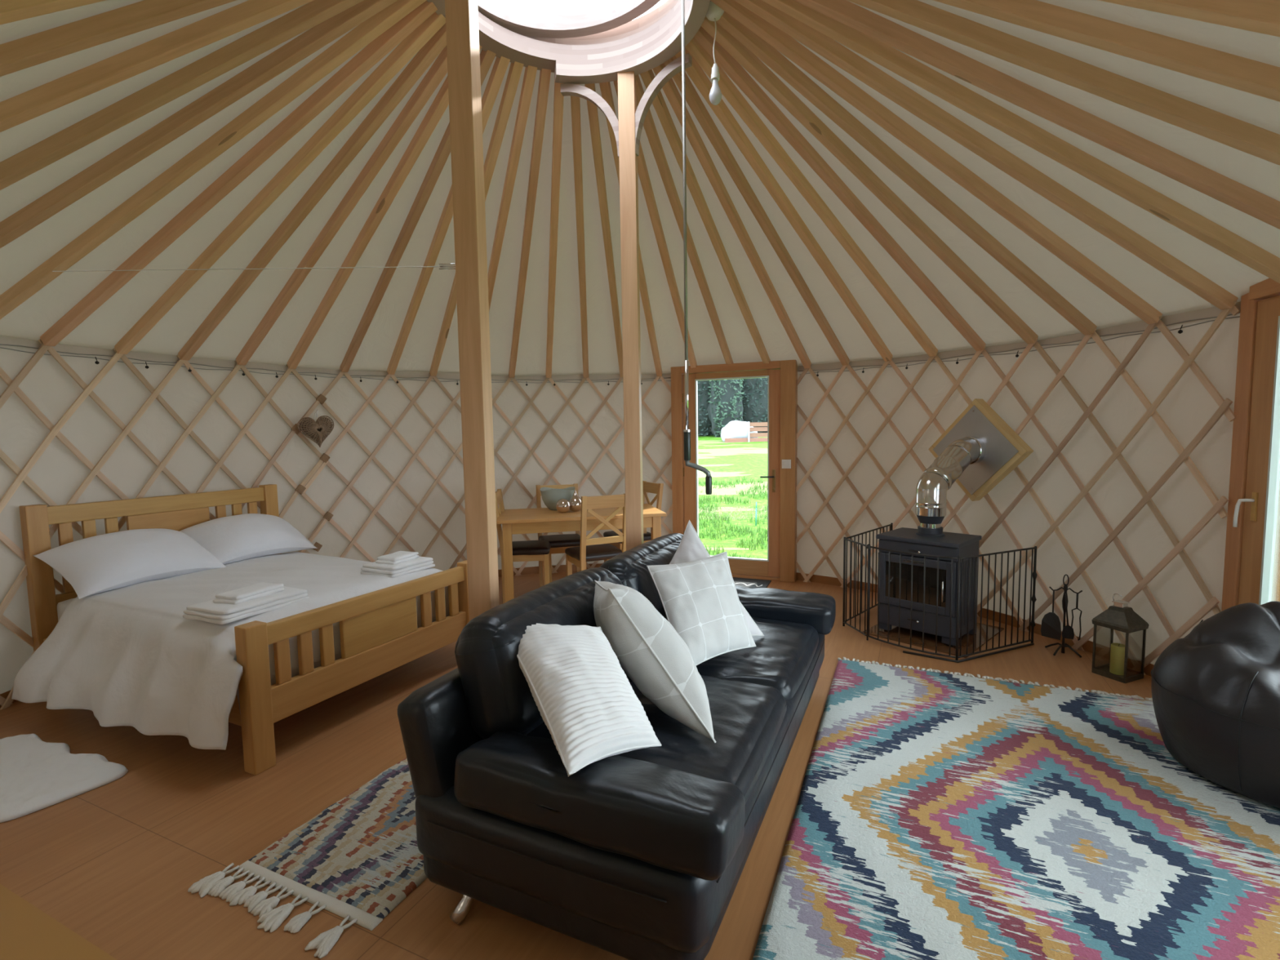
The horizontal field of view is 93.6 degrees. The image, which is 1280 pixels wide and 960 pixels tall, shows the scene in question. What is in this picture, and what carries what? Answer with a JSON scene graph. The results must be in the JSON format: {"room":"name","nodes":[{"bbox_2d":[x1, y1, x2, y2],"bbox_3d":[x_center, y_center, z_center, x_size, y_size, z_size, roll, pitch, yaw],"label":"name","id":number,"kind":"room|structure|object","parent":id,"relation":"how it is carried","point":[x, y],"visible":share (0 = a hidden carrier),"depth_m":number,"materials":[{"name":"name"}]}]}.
{"room":"traditional dwelling","nodes":[
{"label":"traditional dwelling","id":0,"kind":"room"},
{"bbox_2d":[0,334,672,693],"bbox_3d":[-1.238,0.217,2.840,4.671,2.120,6.590,-2,5,-13],"label":"wall","id":1,"kind":"structure","parent":0,"point":[59,473],"depth_m":5.11,"materials":[{"name":"fabric"}]},
{"bbox_2d":[0,338,328,709],"bbox_3d":[-3.118,0.251,3.056,0.866,2.107,4.350,-1,5,0],"label":"lattice trellis","id":2,"kind":"object","parent":1,"relation":"attached to","point":[13,384],"visible":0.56,"depth_m":3.93,"materials":[{"name":"brown wood"}]},
{"bbox_2d":[0,337,671,380],"bbox_3d":[-1.243,-0.763,2.763,4.634,0.045,6.545,-2,5,-13],"label":"trim","id":3,"kind":"structure","parent":1,"relation":"attached to","point":[60,348],"depth_m":4.79,"materials":[{"name":"fabric"}]},
{"bbox_2d":[0,343,671,386],"bbox_3d":[-2.166,-0.803,4.002,2.294,0.069,6.230,2,5,29],"label":"cable","id":4,"kind":"object","parent":1,"relation":"attached to","point":[95,357],"visible":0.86,"depth_m":4.71,"materials":[{"name":"metal"}]},
{"bbox_2d":[291,368,672,576],"bbox_3d":[-1.298,-0.004,5.846,3.539,2.107,0.554,-3,5,-20],"label":"lattice trellis","id":5,"kind":"object","parent":1,"relation":"attached to","point":[321,399],"visible":0.66,"depth_m":5.83,"materials":[{"name":"brown wood"}]},
{"bbox_2d":[297,409,333,447],"bbox_3d":[-2.688,-0.428,5.013,0.059,0.318,0.289,3,6,40],"label":"heart","id":6,"kind":"object","parent":5,"relation":"hanging from","point":[318,430],"visible":1,"depth_m":5.00,"materials":[{"name":"wicker"}]},
{"bbox_2d":[0,571,1151,959],"bbox_3d":[-0.276,1.280,3.140,6.640,0.120,6.640,-1,5,0],"label":"floor","id":7,"kind":"structure","parent":0,"point":[106,872],"depth_m":2.26,"materials":[{"name":"wood"}]},
{"bbox_2d":[0,733,128,822],"bbox_3d":[-2.791,1.281,2.587,0.982,0.042,0.585,1,5,22],"label":"sheepskin rug","id":8,"kind":"object","parent":7,"relation":"on","point":[36,775],"visible":1,"depth_m":2.59,"materials":[{"name":"fur"}]},
{"bbox_2d":[18,484,469,775],"bbox_3d":[-2.282,0.659,3.661,2.045,1.100,1.450,1,5,26],"label":"double bed","id":9,"kind":"object","parent":7,"relation":"on","point":[380,633],"visible":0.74,"depth_m":3.30,"materials":[{"name":"brown wood"}]},
{"bbox_2d":[11,551,448,750],"bbox_3d":[-2.123,0.829,3.533,1.624,0.503,1.818,1,5,26],"label":"duvet","id":10,"kind":"object","parent":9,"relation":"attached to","point":[127,655],"visible":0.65,"depth_m":2.95,"materials":[{"name":"white fabric"}]},
{"bbox_2d":[33,528,226,599],"bbox_3d":[-3.051,0.456,3.654,0.466,0.294,0.780,1,5,24],"label":"bed pillow","id":11,"kind":"object","parent":10,"relation":"on","point":[93,565],"visible":1,"depth_m":3.48,"materials":[{"name":"fabric"}]},
{"bbox_2d":[182,586,309,624],"bbox_3d":[-1.927,0.606,2.963,0.300,0.068,0.440,1,5,23],"label":"bath towel","id":12,"kind":"object","parent":10,"relation":"on","point":[210,611],"visible":0.74,"depth_m":2.82,"materials":[{"name":"fabric"}]},
{"bbox_2d":[213,582,284,604],"bbox_3d":[-1.924,0.557,2.965,0.150,0.048,0.271,1,5,17],"label":"hand towel","id":13,"kind":"object","parent":12,"relation":"on","point":[260,589],"visible":1,"depth_m":2.91,"materials":[{"name":"fabric"}]},
{"bbox_2d":[179,513,317,564],"bbox_3d":[-2.777,0.393,4.264,0.448,0.286,0.740,2,5,29],"label":"bed pillow","id":14,"kind":"object","parent":10,"relation":"on","point":[235,538],"visible":0.86,"depth_m":4.12,"materials":[{"name":"fabric"}]},
{"bbox_2d":[360,555,435,577],"bbox_3d":[-1.503,0.533,3.743,0.280,0.073,0.340,1,5,26],"label":"bath towel","id":15,"kind":"object","parent":10,"relation":"on","point":[420,563],"visible":0.8,"depth_m":3.63,"materials":[{"name":"fabric"}]},
{"bbox_2d":[57,586,448,679],"bbox_3d":[-2.265,0.764,3.662,1.840,0.240,1.330,1,5,26],"label":"mattress","id":16,"kind":"object","parent":9,"relation":"on","point":[61,606],"visible":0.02,"depth_m":2.97,"materials":[{"name":"fabric"}]},
{"bbox_2d":[187,757,427,958],"bbox_3d":[-0.978,1.298,2.214,0.685,0.025,0.906,1,5,24],"label":"runner rug","id":17,"kind":"object","parent":7,"relation":"on","point":[356,860],"visible":0.8,"depth_m":2.03,"materials":[{"name":"fabric"}]},
{"bbox_2d":[444,0,499,621],"bbox_3d":[-0.664,-0.531,2.413,0.791,3.620,0.122,2,5,31],"label":"support post","id":18,"kind":"object","parent":7,"relation":"on","point":[462,30],"visible":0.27,"depth_m":2.36,"materials":[{"name":"brown wood"}]},
{"bbox_2d":[495,488,551,604],"bbox_3d":[-1.019,0.574,5.259,0.467,0.970,0.422,-1,5,-6],"label":"dining chair","id":19,"kind":"object","parent":7,"relation":"on","point":[526,550],"visible":0.64,"depth_m":5.09,"materials":[{"name":"brown wood"}]},
{"bbox_2d":[535,483,580,586],"bbox_3d":[-0.738,0.541,5.609,0.422,0.970,0.467,-2,5,-14],"label":"dining chair","id":20,"kind":"object","parent":7,"relation":"on","point":[559,543],"visible":0.39,"depth_m":5.53,"materials":[{"name":"brown wood"}]},
{"bbox_2d":[497,503,666,603],"bbox_3d":[-0.529,0.660,5.340,1.400,0.770,0.720,-2,5,-12],"label":"dining table","id":21,"kind":"object","parent":7,"relation":"on","point":[537,520],"visible":0.66,"depth_m":4.98,"materials":[{"name":"brown wood"}]},
{"bbox_2d":[539,486,575,510],"bbox_3d":[-0.742,0.168,5.430,0.318,0.202,0.227,-1,5,0],"label":"glass bowl","id":22,"kind":"object","parent":21,"relation":"on","point":[550,496],"visible":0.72,"depth_m":5.35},
{"bbox_2d":[564,493,626,576],"bbox_3d":[-0.354,0.587,4.972,0.422,0.970,0.467,-3,5,-25],"label":"dining chair","id":23,"kind":"object","parent":7,"relation":"on","point":[578,556],"visible":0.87,"depth_m":4.79,"materials":[{"name":"wood"}]},
{"bbox_2d":[397,533,835,959],"bbox_3d":[0.156,0.822,2.631,1.098,0.874,2.204,1,5,25],"label":"leather sofa","id":24,"kind":"object","parent":7,"relation":"on","point":[642,854],"visible":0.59,"depth_m":1.78,"materials":[{"name":"leather"}]},
{"bbox_2d":[454,567,622,739],"bbox_3d":[-0.327,0.636,2.366,0.285,0.448,0.963,-13,-1,25],"label":"cushion","id":25,"kind":"object","parent":24,"relation":"on","point":[495,697],"depth_m":1.96,"materials":[{"name":"black leather"}]},
{"bbox_2d":[516,623,661,776],"bbox_3d":[-0.180,0.660,1.913,0.363,0.319,0.660,-3,5,-28],"label":"cushion","id":26,"kind":"object","parent":24,"relation":"on","point":[590,709],"visible":0.95,"depth_m":1.81,"materials":[{"name":"fabric"}]},
{"bbox_2d":[600,533,683,620],"bbox_3d":[0.076,0.560,3.237,0.285,0.448,0.978,-13,-1,25],"label":"cushion","id":27,"kind":"object","parent":24,"relation":"on","point":[630,566],"depth_m":2.93,"materials":[{"name":"black leather"}]},
{"bbox_2d":[593,579,715,742],"bbox_3d":[0.031,0.613,2.253,0.729,0.433,0.272,3,6,38],"label":"cushion","id":28,"kind":"object","parent":24,"relation":"on","point":[648,648],"visible":0.93,"depth_m":2.13,"materials":[{"name":"fabric"}]},
{"bbox_2d":[646,551,755,666],"bbox_3d":[0.310,0.575,2.724,0.442,0.401,0.427,-2,5,-18],"label":"cushion","id":29,"kind":"object","parent":24,"relation":"on","point":[700,598],"visible":0.96,"depth_m":2.71,"materials":[{"name":"fabric"}]},
{"bbox_2d":[617,675,786,804],"bbox_3d":[0.127,0.934,2.182,0.664,0.187,0.904,1,5,25],"label":"seat cushion","id":30,"kind":"object","parent":24,"relation":"on","point":[748,717],"depth_m":2.06,"materials":[{"name":"black leather"}]},
{"bbox_2d":[669,520,764,635],"bbox_3d":[0.321,0.497,3.000,0.504,0.551,0.307,4,7,45],"label":"cushion","id":31,"kind":"object","parent":24,"relation":"on","point":[691,548],"visible":0.16,"depth_m":3.07,"materials":[{"name":"grey fabric"}]},
{"bbox_2d":[696,617,818,698],"bbox_3d":[0.494,0.864,2.974,0.664,0.186,0.864,1,5,25],"label":"seat cushion","id":32,"kind":"object","parent":24,"relation":"on","point":[785,659],"depth_m":2.74,"materials":[{"name":"black leather"}]},
{"bbox_2d":[560,53,692,551],"bbox_3d":[-0.050,-0.573,3.580,0.788,3.497,0.134,1,5,20],"label":"support post","id":33,"kind":"object","parent":7,"relation":"on","point":[627,131],"visible":0.84,"depth_m":3.49,"materials":[{"name":"brown wood"}]},
{"bbox_2d":[603,480,663,562],"bbox_3d":[-0.066,0.516,5.793,0.467,0.970,0.422,-3,5,-26],"label":"dining chair","id":34,"kind":"object","parent":7,"relation":"on","point":[651,487],"visible":0.28,"depth_m":5.74,"materials":[{"name":"brown wood"}]},
{"bbox_2d":[862,622,1004,657],"bbox_3d":[2.107,1.081,4.319,0.775,0.010,0.690,-5,6,-43],"label":"hearth","id":35,"kind":"object","parent":7,"relation":"on","point":[904,633],"visible":0.46,"depth_m":4.15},
{"bbox_2d":[875,525,981,645],"bbox_3d":[2.019,0.706,4.239,0.462,0.750,0.554,-5,6,-43],"label":"wood stove","id":36,"kind":"object","parent":35,"relation":"on","point":[931,541],"visible":0.8,"depth_m":4.09,"materials":[{"name":"metal"}]},
{"bbox_2d":[915,436,986,528],"bbox_3d":[2.225,0.009,4.322,0.647,0.630,0.210,-4,5,-31],"label":"flue","id":37,"kind":"object","parent":36,"relation":"attached to","point":[932,486],"visible":1,"depth_m":4.18,"materials":[{"name":"metal"}]},
{"bbox_2d":[842,523,1036,662],"bbox_3d":[1.968,0.749,4.328,0.919,0.675,1.197,-3,5,-26],"label":"fireguard","id":38,"kind":"object","parent":7,"relation":"on","point":[1033,575],"visible":0.97,"depth_m":3.93,"materials":[{"name":"metal"}]},
{"bbox_2d":[752,657,1279,959],"bbox_3d":[1.665,1.246,2.360,1.928,0.018,2.437,1,5,24],"label":"patterned rug","id":39,"kind":"object","parent":7,"relation":"on","point":[939,815],"visible":0.88,"depth_m":2.13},
{"bbox_2d":[1151,600,1279,808],"bbox_3d":[2.595,0.866,2.431,0.781,0.705,0.794,-3,5,-28],"label":"bean bag","id":40,"kind":"object","parent":39,"relation":"on","point":[1215,688],"visible":1,"depth_m":2.38,"materials":[{"name":"leather"}]},
{"bbox_2d":[1044,574,1082,657],"bbox_3d":[2.719,0.856,3.850,0.166,0.514,0.158,0,5,16],"label":"stand","id":41,"kind":"object","parent":7,"relation":"on","point":[1065,588],"visible":0.98,"depth_m":3.84,"materials":[{"name":"metal"}]},
{"bbox_2d":[1040,591,1061,639],"bbox_3d":[2.662,0.868,3.886,0.110,0.312,0.046,2,6,36],"label":"shovel","id":42,"kind":"object","parent":41,"relation":"hanging from","point":[1051,627],"visible":1,"depth_m":3.88,"materials":[{"name":"metal"}]},
{"bbox_2d":[1091,593,1149,683],"bbox_3d":[2.785,0.900,3.493,0.192,0.482,0.192,-3,5,-23],"label":"candle lantern","id":43,"kind":"object","parent":7,"relation":"on","point":[1119,616],"visible":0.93,"depth_m":3.45,"materials":[{"name":"metal"}]},
{"bbox_2d":[1109,643,1124,675],"bbox_3d":[2.787,1.039,3.504,0.074,0.176,0.074,-1,5,0],"label":"pillar candle","id":44,"kind":"object","parent":43,"relation":"on","point":[1117,650],"visible":0.86,"depth_m":3.48,"materials":[{"name":"yellow wax"}]},
{"bbox_2d":[1092,663,1143,683],"bbox_3d":[2.789,1.127,3.511,0.176,0.028,0.176,-3,5,-23],"label":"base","id":45,"kind":"object","parent":43,"relation":"attached to","point":[1103,669],"depth_m":3.46,"materials":[{"name":"metal"}]},
{"bbox_2d":[0,0,1279,376],"bbox_3d":[-0.323,-1.626,2.905,6.620,1.640,6.620,-1,5,0],"label":"ceiling","id":46,"kind":"structure","parent":0,"point":[104,328],"depth_m":3.71,"materials":[{"name":"fabric"}]},
{"bbox_2d":[0,0,106,25],"bbox_3d":[-1.997,-1.487,1.889,2.572,1.607,0.056,-4,5,-31],"label":"rafter","id":47,"kind":"object","parent":46,"relation":"attached to","point":[11,11],"visible":1,"depth_m":1.91,"materials":[{"name":"brown wood"}]},
{"bbox_2d":[0,0,236,76],"bbox_3d":[-2.108,-1.502,2.098,2.572,1.607,0.056,-3,5,-24],"label":"rafter","id":48,"kind":"object","parent":46,"relation":"attached to","point":[43,46],"visible":1,"depth_m":2.14,"materials":[{"name":"brown wood"}]},
{"bbox_2d":[0,0,314,132],"bbox_3d":[-2.196,-1.519,2.326,2.572,1.607,0.056,-2,5,-17],"label":"rafter","id":49,"kind":"object","parent":46,"relation":"attached to","point":[33,103],"visible":1,"depth_m":2.37,"materials":[{"name":"brown wood"}]},
{"bbox_2d":[0,0,364,190],"bbox_3d":[-2.253,-1.537,2.560,2.572,1.607,0.056,-2,5,-10],"label":"rafter","id":50,"kind":"object","parent":46,"relation":"attached to","point":[37,157],"visible":1,"depth_m":2.57,"materials":[{"name":"brown wood"}]},
{"bbox_2d":[0,0,397,248],"bbox_3d":[-2.281,-1.554,2.781,2.572,1.607,0.056,-1,5,-4],"label":"rafter","id":51,"kind":"object","parent":46,"relation":"attached to","point":[317,37],"visible":1,"depth_m":2.76,"materials":[{"name":"brown wood"}]},
{"bbox_2d":[0,0,426,319],"bbox_3d":[-2.282,-1.574,3.027,2.572,1.607,0.056,-1,5,4],"label":"rafter","id":52,"kind":"object","parent":46,"relation":"attached to","point":[367,31],"visible":1,"depth_m":3.00,"materials":[{"name":"brown wood"}]},
{"bbox_2d":[40,0,437,346],"bbox_3d":[-2.254,-1.593,3.255,2.572,1.607,0.056,0,5,10],"label":"rafter","id":53,"kind":"object","parent":46,"relation":"attached to","point":[371,54],"visible":0.98,"depth_m":3.21,"materials":[{"name":"brown wood"}]},
{"bbox_2d":[114,12,445,354],"bbox_3d":[-2.196,-1.613,3.491,2.572,1.607,0.056,1,5,17],"label":"rafter","id":54,"kind":"object","parent":46,"relation":"attached to","point":[409,46],"visible":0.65,"depth_m":3.40,"materials":[{"name":"brown wood"}]},
{"bbox_2d":[177,23,446,360],"bbox_3d":[-2.113,-1.632,3.710,2.572,1.607,0.056,1,5,24],"label":"rafter","id":55,"kind":"object","parent":46,"relation":"attached to","point":[425,56],"visible":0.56,"depth_m":3.58,"materials":[{"name":"brown wood"}]},
{"bbox_2d":[235,45,447,365],"bbox_3d":[-2.004,-1.651,3.918,2.572,1.607,0.056,2,5,31],"label":"rafter","id":56,"kind":"object","parent":46,"relation":"attached to","point":[437,71],"visible":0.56,"depth_m":3.77,"materials":[{"name":"brown wood"}]},
{"bbox_2d":[287,44,482,368],"bbox_3d":[-1.875,-1.668,4.106,2.572,1.607,0.056,3,6,38],"label":"rafter","id":57,"kind":"object","parent":46,"relation":"attached to","point":[440,104],"visible":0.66,"depth_m":3.98,"materials":[{"name":"brown wood"}]},
{"bbox_2d":[340,49,496,372],"bbox_3d":[-1.706,-1.686,4.296,0.056,1.607,2.572,-5,6,-45],"label":"rafter","id":58,"kind":"object","parent":46,"relation":"attached to","point":[486,58],"visible":0.76,"depth_m":4.19,"materials":[{"name":"brown wood"}]},
{"bbox_2d":[386,56,510,374],"bbox_3d":[-1.524,-1.702,4.456,0.056,1.607,2.572,-4,6,-38],"label":"rafter","id":59,"kind":"object","parent":46,"relation":"attached to","point":[500,65],"visible":0.76,"depth_m":4.37,"materials":[{"name":"brown wood"}]},
{"bbox_2d":[429,61,524,376],"bbox_3d":[-1.333,-1.716,4.586,0.056,1.607,2.572,-4,5,-31],"label":"rafter","id":60,"kind":"object","parent":46,"relation":"attached to","point":[515,70],"visible":0.64,"depth_m":3.88,"materials":[{"name":"brown wood"}]},
{"bbox_2d":[487,65,537,310],"bbox_3d":[-1.131,-1.727,4.691,0.056,1.607,2.572,-3,5,-24],"label":"rafter","id":61,"kind":"object","parent":46,"relation":"attached to","point":[530,73],"visible":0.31,"depth_m":4.03,"materials":[{"name":"brown wood"}]},
{"bbox_2d":[508,68,551,377],"bbox_3d":[-0.918,-1.738,4.772,0.056,1.607,2.572,-2,5,-18],"label":"rafter","id":62,"kind":"object","parent":46,"relation":"attached to","point":[544,74],"visible":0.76,"depth_m":4.29,"materials":[{"name":"brown wood"}]},
{"bbox_2d":[546,76,564,377],"bbox_3d":[-0.701,-1.745,4.827,0.056,1.607,2.572,-2,5,-11],"label":"rafter","id":63,"kind":"object","parent":46,"relation":"attached to","point":[558,100],"visible":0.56,"depth_m":4.39,"materials":[{"name":"brown wood"}]},
{"bbox_2d":[426,0,711,84],"bbox_3d":[-0.336,-2.405,2.842,1.420,0.285,1.420,-1,5,0],"label":"ring","id":64,"kind":"object","parent":46,"relation":"attached to","point":[643,43],"visible":0.86,"depth_m":3.36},
{"bbox_2d":[477,0,660,38],"bbox_3d":[-0.376,-2.653,2.802,1.266,0.449,1.260,-1,5,0],"label":"skylight","id":65,"kind":"object","parent":64,"relation":"attached to","point":[596,16],"visible":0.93,"depth_m":3.34,"materials":[{"name":"white glass"}]},
{"bbox_2d":[680,0,711,494],"bbox_3d":[0.279,-1.234,3.004,0.144,2.625,0.039,0,5,8],"label":"pole","id":66,"kind":"object","parent":65,"relation":"hanging from","point":[686,431],"visible":1,"depth_m":3.03,"materials":[{"name":"metal"}]},
{"bbox_2d":[570,84,588,377],"bbox_3d":[-0.471,-1.752,4.858,0.056,1.607,2.572,-1,5,-4],"label":"rafter","id":67,"kind":"object","parent":46,"relation":"attached to","point":[575,100],"visible":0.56,"depth_m":4.45,"materials":[{"name":"brown wood"}]},
{"bbox_2d":[584,83,622,377],"bbox_3d":[-0.241,-1.756,4.862,0.056,1.607,2.572,-1,5,2],"label":"rafter","id":68,"kind":"object","parent":46,"relation":"attached to","point":[592,108],"visible":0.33,"depth_m":4.44,"materials":[{"name":"brown wood"}]},
{"bbox_2d":[599,81,662,376],"bbox_3d":[-0.013,-1.758,4.839,0.056,1.607,2.572,0,5,9],"label":"rafter","id":69,"kind":"object","parent":46,"relation":"attached to","point":[606,90],"visible":0.49,"depth_m":5.02,"materials":[{"name":"brown wood"}]},
{"bbox_2d":[613,80,697,373],"bbox_3d":[0.207,-1.757,4.790,0.056,1.607,2.572,0,5,16],"label":"rafter","id":70,"kind":"object","parent":46,"relation":"attached to","point":[642,171],"visible":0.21,"depth_m":4.62,"materials":[{"name":"brown wood"}]},
{"bbox_2d":[635,74,733,364],"bbox_3d":[0.420,-1.755,4.717,0.056,1.607,2.572,1,5,22],"label":"rafter","id":71,"kind":"object","parent":46,"relation":"attached to","point":[649,125],"visible":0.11,"depth_m":4.36,"materials":[{"name":"brown wood"}]},
{"bbox_2d":[640,69,770,363],"bbox_3d":[0.624,-1.750,4.620,0.056,1.607,2.572,2,5,29],"label":"rafter","id":72,"kind":"object","parent":46,"relation":"attached to","point":[660,105],"visible":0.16,"depth_m":4.30,"materials":[{"name":"brown wood"}]},
{"bbox_2d":[652,62,811,368],"bbox_3d":[0.814,-1.743,4.500,0.056,1.607,2.572,2,6,35],"label":"rafter","id":73,"kind":"object","parent":46,"relation":"attached to","point":[670,90],"visible":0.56,"depth_m":4.21,"materials":[{"name":"brown wood"}]},
{"bbox_2d":[663,55,849,365],"bbox_3d":[0.984,-1.735,4.365,0.056,1.607,2.572,3,6,42],"label":"rafter","id":74,"kind":"object","parent":46,"relation":"attached to","point":[693,100],"visible":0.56,"depth_m":4.12,"materials":[{"name":"brown wood"}]},
{"bbox_2d":[675,47,893,361],"bbox_3d":[1.147,-1.725,4.201,2.572,1.607,0.056,-5,6,-41],"label":"rafter","id":75,"kind":"object","parent":46,"relation":"attached to","point":[695,72],"visible":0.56,"depth_m":4.00,"materials":[{"name":"brown wood"}]},
{"bbox_2d":[684,37,937,356],"bbox_3d":[1.290,-1.712,4.020,2.572,1.607,0.056,-4,6,-35],"label":"rafter","id":76,"kind":"object","parent":46,"relation":"attached to","point":[730,91],"visible":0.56,"depth_m":3.83,"materials":[{"name":"brown wood"}]},
{"bbox_2d":[693,26,986,351],"bbox_3d":[1.409,-1.698,3.825,2.572,1.607,0.056,-3,5,-28],"label":"rafter","id":77,"kind":"object","parent":46,"relation":"attached to","point":[725,60],"visible":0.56,"depth_m":3.67,"materials":[{"name":"brown wood"}]},
{"bbox_2d":[701,16,1038,343],"bbox_3d":[1.506,-1.683,3.614,2.572,1.607,0.056,-3,5,-21],"label":"rafter","id":78,"kind":"object","parent":46,"relation":"attached to","point":[741,54],"visible":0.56,"depth_m":3.51,"materials":[{"name":"brown wood"}]},
{"bbox_2d":[715,11,1096,335],"bbox_3d":[1.578,-1.666,3.389,2.572,1.607,0.056,-2,5,-14],"label":"rafter","id":79,"kind":"object","parent":46,"relation":"attached to","point":[766,53],"visible":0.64,"depth_m":3.33,"materials":[{"name":"brown wood"}]},
{"bbox_2d":[706,1,724,105],"bbox_3d":[0.378,-2.137,3.032,0.100,0.465,0.100,-1,5,0],"label":"pendant lamp","id":80,"kind":"object","parent":79,"relation":"hanging from","point":[714,12],"visible":0.98,"depth_m":3.02,"materials":[{"name":"white plastic"}]},
{"bbox_2d":[710,0,1162,324],"bbox_3d":[1.623,-1.648,3.155,2.572,1.607,0.056,-2,5,-7],"label":"rafter","id":81,"kind":"object","parent":46,"relation":"attached to","point":[783,42],"visible":1,"depth_m":3.13,"materials":[{"name":"brown wood"}]},
{"bbox_2d":[733,0,1238,310],"bbox_3d":[1.639,-1.628,2.913,2.572,1.607,0.056,-1,5,0],"label":"rafter","id":82,"kind":"object","parent":46,"relation":"attached to","point":[827,47],"visible":1,"depth_m":2.90,"materials":[{"name":"brown wood"}]},
{"bbox_2d":[761,0,1279,283],"bbox_3d":[1.628,-1.610,2.691,2.572,1.607,0.056,0,5,6],"label":"rafter","id":83,"kind":"object","parent":46,"relation":"attached to","point":[1107,176],"visible":1,"depth_m":2.67,"materials":[{"name":"brown wood"}]},
{"bbox_2d":[793,0,1279,229],"bbox_3d":[1.596,-1.594,2.496,2.572,1.607,0.056,0,5,12],"label":"rafter","id":84,"kind":"object","parent":46,"relation":"attached to","point":[1224,189],"visible":1,"depth_m":2.46,"materials":[{"name":"brown wood"}]},
{"bbox_2d":[847,0,1279,165],"bbox_3d":[1.532,-1.574,2.267,2.572,1.607,0.056,1,5,19],"label":"rafter","id":85,"kind":"object","parent":46,"relation":"attached to","point":[1255,140],"visible":1,"depth_m":2.21,"materials":[{"name":"brown wood"}]},
{"bbox_2d":[933,0,1279,102],"bbox_3d":[1.440,-1.555,2.046,2.572,1.607,0.056,1,5,26],"label":"rafter","id":86,"kind":"object","parent":46,"relation":"attached to","point":[1224,68],"visible":1,"depth_m":1.95,"materials":[{"name":"brown wood"}]},
{"bbox_2d":[1098,0,1279,36],"bbox_3d":[1.324,-1.537,1.841,2.572,1.607,0.056,2,6,33],"label":"rafter","id":87,"kind":"object","parent":46,"relation":"attached to","point":[1261,16],"visible":1,"depth_m":1.66,"materials":[{"name":"brown wood"}]},
{"bbox_2d":[697,435,767,559],"bbox_3d":[0.979,-1.297,25.680,34.000,2.021,38.600,-1,5,0],"label":"ground","id":88,"kind":"structure","parent":0,"point":[725,461],"depth_m":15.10,"materials":[{"name":"green plant"}]},
{"bbox_2d":[697,380,714,435],"bbox_3d":[2.925,-5.793,34.703,3.918,7.083,2.485,-1,5,4],"label":"tree","id":89,"kind":"object","parent":88,"relation":"on","point":[704,424],"visible":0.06,"depth_m":34.13,"materials":[{"name":"green plant"}]},
{"bbox_2d":[706,378,744,437],"bbox_3d":[4.796,-5.816,33.290,2.173,7.509,1.604,-1,5,0],"label":"tree","id":90,"kind":"object","parent":88,"relation":"on","point":[726,405],"visible":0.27,"depth_m":33.22,"materials":[{"name":"green plant"}]},
{"bbox_2d":[720,420,757,441],"bbox_3d":[5.010,-2.366,30.415,1.836,1.296,1.699,-1,5,0],"label":"heap","id":91,"kind":"object","parent":88,"relation":"on","point":[734,428],"visible":0.56,"depth_m":29.72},
{"bbox_2d":[724,421,767,442],"bbox_3d":[5.513,-2.339,29.482,2.700,1.050,0.095,-1,5,0],"label":"fence","id":92,"kind":"object","parent":88,"relation":"on","point":[749,424],"visible":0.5,"depth_m":29.51,"materials":[{"name":"brown wood"}]},
{"bbox_2d":[741,377,767,432],"bbox_3d":[7.306,-6.077,34.807,4.332,7.393,2.766,-1,5,0],"label":"tree","id":93,"kind":"object","parent":88,"relation":"on","point":[754,401],"visible":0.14,"depth_m":34.28,"materials":[{"name":"green plant"}]},
{"bbox_2d":[796,301,1240,664],"bbox_3d":[2.430,0.024,4.486,0.422,2.120,3.176,-3,5,-28],"label":"wall","id":94,"kind":"structure","parent":0,"point":[1188,406],"depth_m":4.00,"materials":[{"name":"fabric"}]},
{"bbox_2d":[671,360,797,582],"bbox_3d":[0.937,-0.087,6.005,1.230,2.105,0.273,1,5,22],"label":"door","id":95,"kind":"structure","parent":94,"relation":"in","point":[780,565],"depth_m":5.81,"materials":[{"name":"brown wood"}]},
{"bbox_2d":[795,572,1154,676],"bbox_3d":[2.425,1.024,4.557,0.405,0.075,3.148,-3,5,-28],"label":"baseboard","id":96,"kind":"structure","parent":94,"relation":"attached to","point":[1088,646],"depth_m":4.52,"materials":[{"name":"brown wood"}]},
{"bbox_2d":[795,300,1240,675],"bbox_3d":[2.357,0.045,4.506,0.450,2.106,3.202,-3,5,-29],"label":"lattice trellis","id":97,"kind":"object","parent":94,"relation":"attached to","point":[1218,504],"visible":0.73,"depth_m":3.93,"materials":[{"name":"brown wood"}]},
{"bbox_2d":[928,398,1033,501],"bbox_3d":[2.504,-0.222,4.471,0.108,0.759,0.759,-3,5,-27],"label":"wall plate","id":98,"kind":"object","parent":97,"relation":"attached to","point":[1006,450],"visible":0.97,"depth_m":4.37,"materials":[{"name":"silver metal"}]},
{"bbox_2d":[797,303,1240,372],"bbox_3d":[2.401,-0.954,4.401,0.407,0.045,3.158,-3,5,-28],"label":"trim","id":99,"kind":"structure","parent":94,"relation":"attached to","point":[1212,313],"depth_m":4.06,"materials":[{"name":"fabric"}]},
{"bbox_2d":[799,311,1239,376],"bbox_3d":[2.406,-0.908,4.390,0.407,0.069,3.126,-3,5,-27],"label":"cable","id":100,"kind":"object","parent":94,"relation":"attached to","point":[1180,331],"visible":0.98,"depth_m":4.03,"materials":[{"name":"metal"}]},
{"bbox_2d":[1221,278,1279,611],"bbox_3d":[2.844,0.168,2.374,0.153,2.120,1.322,0,5,12],"label":"door","id":101,"kind":"structure","parent":94,"relation":"in","point":[1251,569],"depth_m":2.86,"materials":[{"name":"brown wood"}]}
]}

